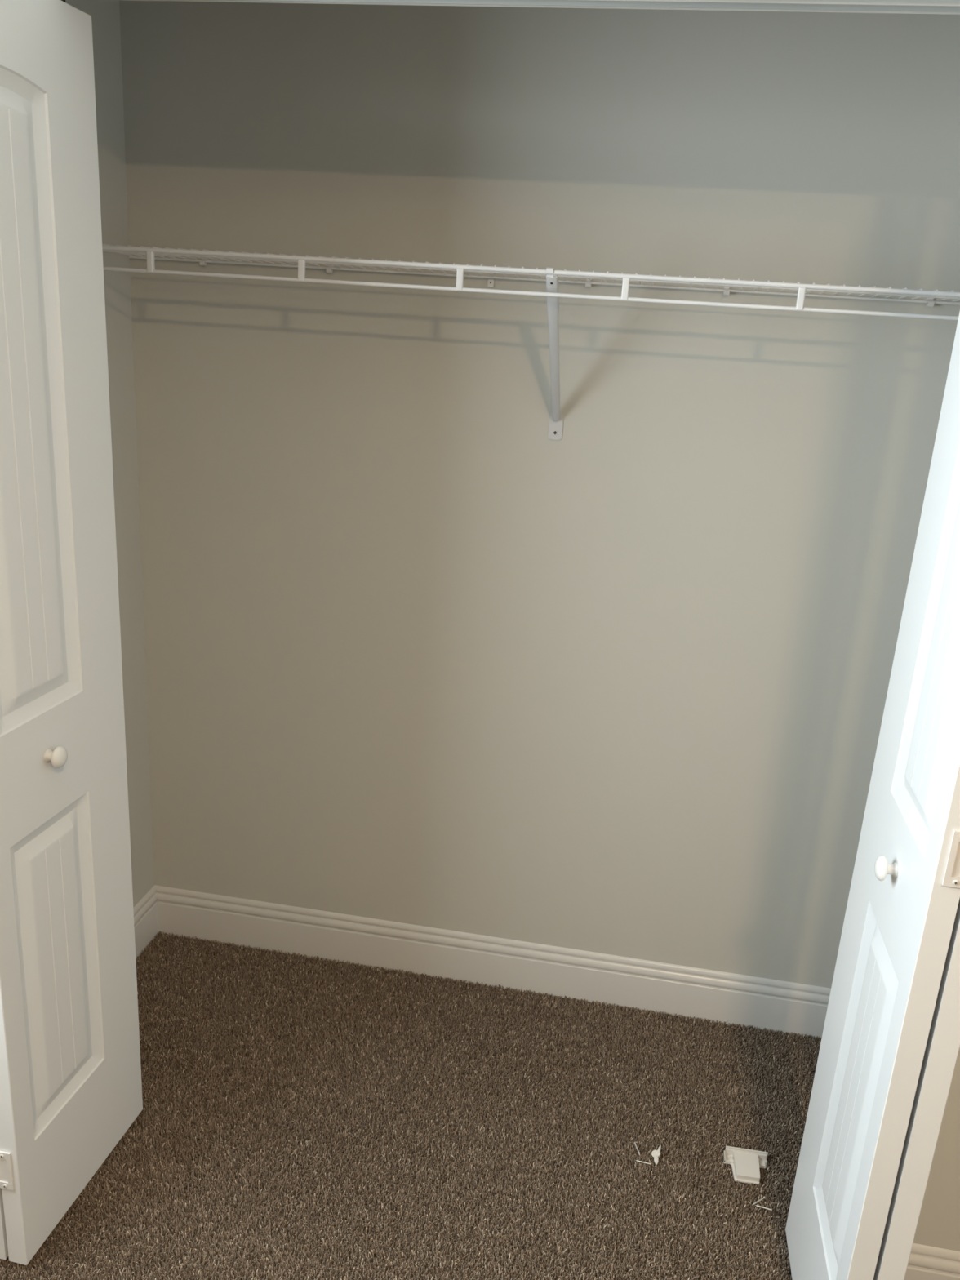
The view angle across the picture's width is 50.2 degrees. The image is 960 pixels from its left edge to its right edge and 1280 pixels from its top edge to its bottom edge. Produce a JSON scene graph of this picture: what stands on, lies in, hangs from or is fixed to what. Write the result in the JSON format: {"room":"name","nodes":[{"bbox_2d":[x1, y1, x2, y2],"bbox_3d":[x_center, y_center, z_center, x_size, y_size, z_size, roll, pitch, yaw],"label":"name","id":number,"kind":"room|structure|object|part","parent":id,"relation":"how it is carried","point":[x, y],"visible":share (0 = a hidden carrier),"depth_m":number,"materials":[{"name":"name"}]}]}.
{"room":"closet","nodes":[
{"label":"closet","id":0,"kind":"room"},
{"bbox_2d":[65,0,154,907],"bbox_3d":[-0.904,-0.321,2.115,0.100,2.598,0.620,6,18,8],"label":"wall","id":1,"kind":"structure","parent":0,"point":[105,14],"depth_m":2.31,"materials":[{"name":"beige paint"}]},
{"bbox_2d":[133,885,158,959],"bbox_3d":[-0.918,0.807,2.458,0.014,0.138,0.620,6,18,8],"label":"baseboard","id":2,"kind":"structure","parent":1,"relation":"attached to","point":[145,912],"depth_m":2.68,"materials":[{"name":"white paint"}]},
{"bbox_2d":[0,936,821,1279],"bbox_3d":[0.354,1.684,0.231,3.760,0.050,4.880,6,18,8],"label":"floor","id":3,"kind":"structure","parent":0,"point":[413,1049],"depth_m":2.06,"materials":[{"name":"brown carpet"}]},
{"bbox_2d":[0,930,822,1279],"bbox_3d":[-0.064,1.080,1.952,2.414,0.026,1.424,6,18,8],"label":"carpet","id":4,"kind":"structure","parent":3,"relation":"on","point":[314,983],"depth_m":2.14,"materials":[{"name":"brown carpet"}]},
{"bbox_2d":[633,1142,639,1155],"bbox_3d":[0.325,1.050,2.115,0.005,0.006,0.033,-1,18,-14],"label":"nail","id":5,"kind":"object","parent":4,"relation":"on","point":[634,1143],"visible":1,"depth_m":2.12,"materials":[{"name":"silver metal"}]},
{"bbox_2d":[635,1160,651,1164],"bbox_3d":[0.332,1.060,2.082,0.032,0.006,0.005,8,18,14],"label":"nail","id":6,"kind":"object","parent":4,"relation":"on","point":[636,1160],"visible":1,"depth_m":2.08,"materials":[{"name":"silver metal"}]},
{"bbox_2d":[651,1145,661,1164],"bbox_3d":[0.361,1.057,2.104,0.019,0.011,0.047,6,18,8],"label":"anchor","id":7,"kind":"object","parent":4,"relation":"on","point":[655,1154],"visible":1,"depth_m":2.10,"materials":[{"name":"white plastic"}]},
{"bbox_3d":[0.543,1.070,2.088,0.089,0.016,0.077,6,18,8],"label":"plastic bracket","id":8,"kind":"part","parent":4,"relation":"part of","materials":[{"name":"white plastic"}]},
{"bbox_2d":[733,1151,759,1182],"bbox_3d":[0.542,1.071,2.085,0.050,0.010,0.065,6,18,8],"label":"bracket","id":9,"kind":"object","parent":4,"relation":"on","point":[746,1164],"depth_m":2.08,"materials":[{"name":"white plastic"}]},
{"bbox_2d":[752,1195,765,1204],"bbox_3d":[0.545,1.097,2.006,0.034,0.006,0.005,-6,20,-29],"label":"nail","id":10,"kind":"object","parent":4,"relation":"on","point":[763,1197],"visible":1,"depth_m":2.01,"materials":[{"name":"silver metal"}]},
{"bbox_2d":[755,1204,772,1211],"bbox_3d":[0.551,1.102,1.991,0.032,0.006,0.005,9,18,17],"label":"nail","id":11,"kind":"object","parent":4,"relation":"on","point":[755,1205],"visible":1,"depth_m":1.99,"materials":[{"name":"silver metal"}]},
{"bbox_2d":[119,0,959,988],"bbox_3d":[0.128,-0.318,2.309,2.072,2.598,0.100,6,18,8],"label":"wall","id":12,"kind":"structure","parent":0,"point":[416,653],"depth_m":2.24,"materials":[{"name":"beige paint"}]},
{"bbox_2d":[199,257,208,265],"bbox_3d":[-0.600,-0.826,2.226,0.012,0.024,0.019,6,18,8],"label":"clip","id":13,"kind":"object","parent":12,"relation":"attached to","point":[202,263],"visible":0.54,"depth_m":2.22,"materials":[{"name":"white plastic"}]},
{"bbox_2d":[325,264,333,272],"bbox_3d":[-0.320,-0.795,2.184,0.012,0.024,0.019,6,18,8],"label":"clip","id":14,"kind":"object","parent":12,"relation":"attached to","point":[327,269],"visible":0.53,"depth_m":2.18,"materials":[{"name":"white plastic"}]},
{"bbox_2d":[487,273,493,287],"bbox_3d":[0.023,-0.753,2.139,0.012,0.032,0.009,6,18,8],"label":"clip","id":15,"kind":"object","parent":12,"relation":"attached to","point":[491,282],"visible":0.93,"depth_m":2.14,"materials":[{"name":"white plastic"}]},
{"bbox_2d":[154,884,831,1038],"bbox_3d":[0.048,0.821,2.607,1.872,0.138,0.014,6,18,8],"label":"baseboard","id":16,"kind":"structure","parent":12,"relation":"attached to","point":[784,1006],"depth_m":2.60,"materials":[{"name":"white paint"}]},
{"bbox_2d":[546,267,563,439],"bbox_3d":[0.144,-0.546,2.017,0.031,0.334,0.315,6,18,8],"label":"shelf bracket","id":17,"kind":"object","parent":12,"relation":"attached to","point":[556,421],"visible":0.99,"depth_m":2.01,"materials":[{"name":"white metal"}]},
{"bbox_2d":[102,244,959,320],"bbox_3d":[0.118,-0.685,1.977,1.860,0.048,0.304,6,18,8],"label":"wire shelf","id":18,"kind":"object","parent":17,"relation":"on","point":[149,252],"visible":0.96,"depth_m":1.88,"materials":[{"name":"white metal"}]},
{"bbox_3d":[0.094,-0.660,1.833,1.860,0.008,0.008,6,18,8],"label":"rail","id":19,"kind":"part","parent":18,"relation":"part of","materials":[{"name":"white plastic"}]},
{"bbox_3d":[0.119,-0.701,1.968,1.860,0.004,0.004,6,18,8],"label":"rod","id":20,"kind":"part","parent":18,"relation":"part of","materials":[{"name":"white plastic"}]},
{"bbox_3d":[0.145,-0.741,2.112,1.860,0.005,0.005,6,18,8],"label":"rod","id":21,"kind":"part","parent":18,"relation":"part of","materials":[{"name":"white plastic"}]},
{"bbox_3d":[0.146,-0.563,2.015,0.021,0.284,0.301,6,18,8],"label":"arm","id":22,"kind":"part","parent":17,"relation":"part of","materials":[{"name":"white metal"}]},
{"bbox_3d":[0.163,-0.460,2.205,0.031,0.060,0.003,6,18,8],"label":"wall plate","id":23,"kind":"part","parent":17,"relation":"part of","materials":[{"name":"white metal"}]},
{"bbox_2d":[585,278,591,287],"bbox_3d":[0.223,-0.736,2.103,0.012,0.024,0.019,6,18,8],"label":"clip","id":24,"kind":"object","parent":12,"relation":"attached to","point":[587,284],"visible":0.48,"depth_m":2.10,"materials":[{"name":"white plastic"}]},
{"bbox_2d":[723,286,729,295],"bbox_3d":[0.496,-0.706,2.062,0.012,0.024,0.019,6,18,8],"label":"clip","id":25,"kind":"object","parent":12,"relation":"attached to","point":[725,292],"visible":0.48,"depth_m":2.06,"materials":[{"name":"white plastic"}]},
{"bbox_2d":[926,297,934,306],"bbox_3d":[0.881,-0.664,2.004,0.012,0.024,0.019,6,18,8],"label":"clip","id":26,"kind":"object","parent":12,"relation":"attached to","point":[929,304],"visible":0.52,"depth_m":2.00,"materials":[{"name":"white plastic"}]},
{"bbox_2d":[120,0,959,1251],"bbox_3d":[0.737,-0.061,1.509,3.760,2.658,0.105,6,18,8],"label":"wall","id":27,"kind":"structure","parent":0,"point":[939,1220],"depth_m":1.73,"materials":[{"name":"beige paint"}]},
{"bbox_2d":[229,0,959,12],"bbox_3d":[0.041,-0.869,1.388,1.512,0.009,0.027,6,18,8],"label":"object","id":28,"kind":"object","parent":27,"relation":"attached to","point":[922,6],"visible":1,"depth_m":1.35,"materials":[{"name":"grey paint"}]},
{"bbox_2d":[0,0,142,1265],"bbox_3d":[-0.719,0.062,1.654,0.130,2.020,0.389,6,18,8],"label":"door","id":29,"kind":"structure","parent":28,"relation":"hanging from","point":[71,1085],"depth_m":1.64,"materials":[{"name":"white paint"}]},
{"bbox_3d":[-0.682,0.188,1.649,0.029,0.036,0.036,7,18,11],"label":"knob","id":30,"kind":"part","parent":29,"relation":"part of","materials":[{"name":"white ceramic"}]},
{"bbox_2d":[785,311,959,1279],"bbox_3d":[0.629,0.210,1.451,0.108,2.020,0.388,6,18,8],"label":"door","id":31,"kind":"structure","parent":28,"relation":"hanging from","point":[889,1049],"depth_m":1.45,"materials":[{"name":"white paint"}]},
{"bbox_3d":[0.578,0.326,1.460,0.029,0.036,0.036,6,18,8],"label":"knob","id":32,"kind":"part","parent":31,"relation":"part of","materials":[{"name":"white ceramic"}]},
{"bbox_2d":[904,1243,959,1279],"bbox_3d":[1.581,1.208,1.674,1.876,0.138,0.014,6,18,8],"label":"baseboard","id":33,"kind":"structure","parent":27,"relation":"attached to","point":[925,1262],"depth_m":1.78,"materials":[{"name":"white paint"}]}
]}

